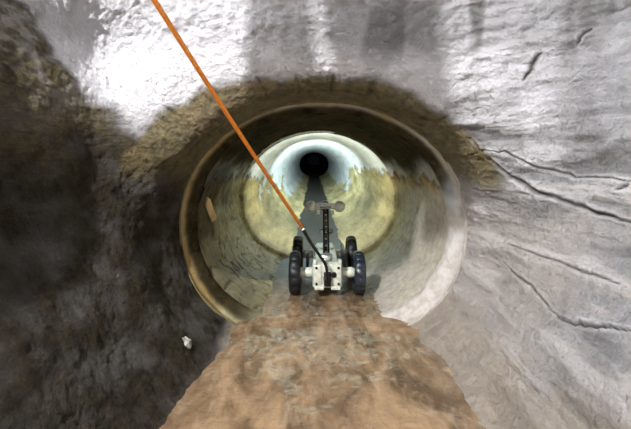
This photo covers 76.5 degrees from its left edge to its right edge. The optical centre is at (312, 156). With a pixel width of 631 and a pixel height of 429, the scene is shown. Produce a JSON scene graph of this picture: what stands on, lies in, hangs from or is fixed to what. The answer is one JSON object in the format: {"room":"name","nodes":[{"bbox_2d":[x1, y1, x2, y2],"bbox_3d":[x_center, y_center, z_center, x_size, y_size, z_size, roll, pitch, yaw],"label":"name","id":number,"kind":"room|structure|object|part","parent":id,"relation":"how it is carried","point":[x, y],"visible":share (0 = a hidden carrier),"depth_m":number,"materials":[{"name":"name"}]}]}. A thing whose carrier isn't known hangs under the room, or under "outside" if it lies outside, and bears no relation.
{"room":"underground passage","nodes":[
{"label":"underground passage","id":0,"kind":"room"},
{"bbox_2d":[0,0,220,428],"bbox_3d":[-0.580,0.076,0.071,0.470,0.970,2.667,0,0,1],"label":"wall","id":1,"kind":"structure","parent":0,"point":[99,299],"depth_m":0.99,"materials":[{"name":"concrete"}]},
{"bbox_2d":[182,336,191,348],"bbox_3d":[-0.354,0.520,1.120,0.026,0.035,0.023,0,0,0],"label":"paper scrap","id":2,"kind":"object","parent":1,"relation":"attached to","point":[187,342],"visible":1,"depth_m":1.11,"materials":[{"name":"white paper"}]},
{"bbox_2d":[307,155,318,164],"bbox_3d":[0.035,0.227,30.000,0.930,0.780,0.001,0,0,0],"label":"wall","id":3,"kind":"structure","parent":0,"point":[313,159],"depth_m":30.00,"materials":[{"name":"black"}]},
{"bbox_2d":[30,0,598,136],"bbox_3d":[-0.075,-1.173,0.100,3.145,2.209,2.600,0,0,0],"label":"ceiling","id":4,"kind":"structure","parent":0,"point":[427,65],"depth_m":1.18,"materials":[{"name":"concrete"}]},
{"bbox_2d":[197,114,446,312],"bbox_3d":[0.047,0.228,15.745,0.972,0.791,28.512,0,0,0],"label":"wall","id":5,"kind":"structure","parent":0,"point":[395,211],"depth_m":2.12,"materials":[{"name":"concrete"}]},
{"bbox_2d":[205,197,216,221],"bbox_3d":[-0.410,0.212,1.600,0.025,0.120,0.165,0,0,-4],"label":"wood sliver","id":6,"kind":"object","parent":5,"relation":"attached to","point":[208,204],"visible":1,"depth_m":1.59,"materials":[{"name":"brown wood"}]},
{"bbox_2d":[243,130,334,181],"bbox_3d":[-0.141,-0.004,2.345,0.540,0.306,0.019,0,0,0],"label":"trim","id":7,"kind":"structure","parent":5,"relation":"attached to","point":[325,131],"depth_m":2.34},
{"bbox_2d":[179,101,464,325],"bbox_3d":[0.034,0.226,1.446,1.002,0.840,0.095,0,0,0],"label":"trim","id":8,"kind":"structure","parent":5,"relation":"attached to","point":[446,269],"depth_m":1.45,"materials":[{"name":"concrete"}]},
{"bbox_2d":[159,165,485,428],"bbox_3d":[0.024,0.585,14.050,0.765,0.019,30.480,0,0,0],"label":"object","id":9,"kind":"object","parent":5,"relation":"in","point":[327,358],"visible":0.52,"depth_m":1.09,"materials":[{"name":"brown soil"}]},
{"bbox_2d":[130,312,518,428],"bbox_3d":[0.023,0.627,0.100,0.818,0.180,2.606,0,0,0],"label":"floor","id":10,"kind":"structure","parent":0,"point":[434,333],"depth_m":1.04,"materials":[{"name":"concrete"}]},
{"bbox_2d":[288,200,365,294],"bbox_3d":[0.060,0.406,1.894,0.324,0.370,0.525,0,0,0],"label":"robot","id":11,"kind":"object","parent":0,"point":[352,263],"visible":1,"depth_m":1.71,"materials":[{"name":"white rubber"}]},
{"bbox_2d":[151,0,328,281],"bbox_3d":[-0.296,-0.183,1.039,0.066,1.390,1.407,0,0,29],"label":"cable","id":12,"kind":"object","parent":11,"relation":"attached to","point":[156,3],"visible":1,"depth_m":1.15,"materials":[{"name":"orange rubber"}]},
{"bbox_3d":[0.062,0.364,1.911,0.030,0.206,0.229,0,0,1],"label":"lift arm","id":13,"kind":"part","parent":11,"relation":"part of","materials":[{"name":"black metal"}]},
{"bbox_2d":[323,272,331,286],"bbox_3d":[0.060,0.507,1.653,0.036,0.060,0.044,0,0,0],"label":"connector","id":14,"kind":"object","parent":11,"relation":"attached to","point":[325,284],"depth_m":1.65,"materials":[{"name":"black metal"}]},
{"bbox_2d":[425,0,630,428],"bbox_3d":[0.911,-0.425,0.064,1.082,1.976,2.708,0,0,0],"label":"wall","id":15,"kind":"structure","parent":0,"point":[538,302],"depth_m":1.01,"materials":[{"name":"concrete"}]},
{"bbox_2d":[407,162,467,325],"bbox_3d":[0.420,0.312,1.399,0.244,0.590,0.019,0,0,0],"label":"trim","id":16,"kind":"structure","parent":15,"relation":"attached to","point":[445,294],"depth_m":1.39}
]}

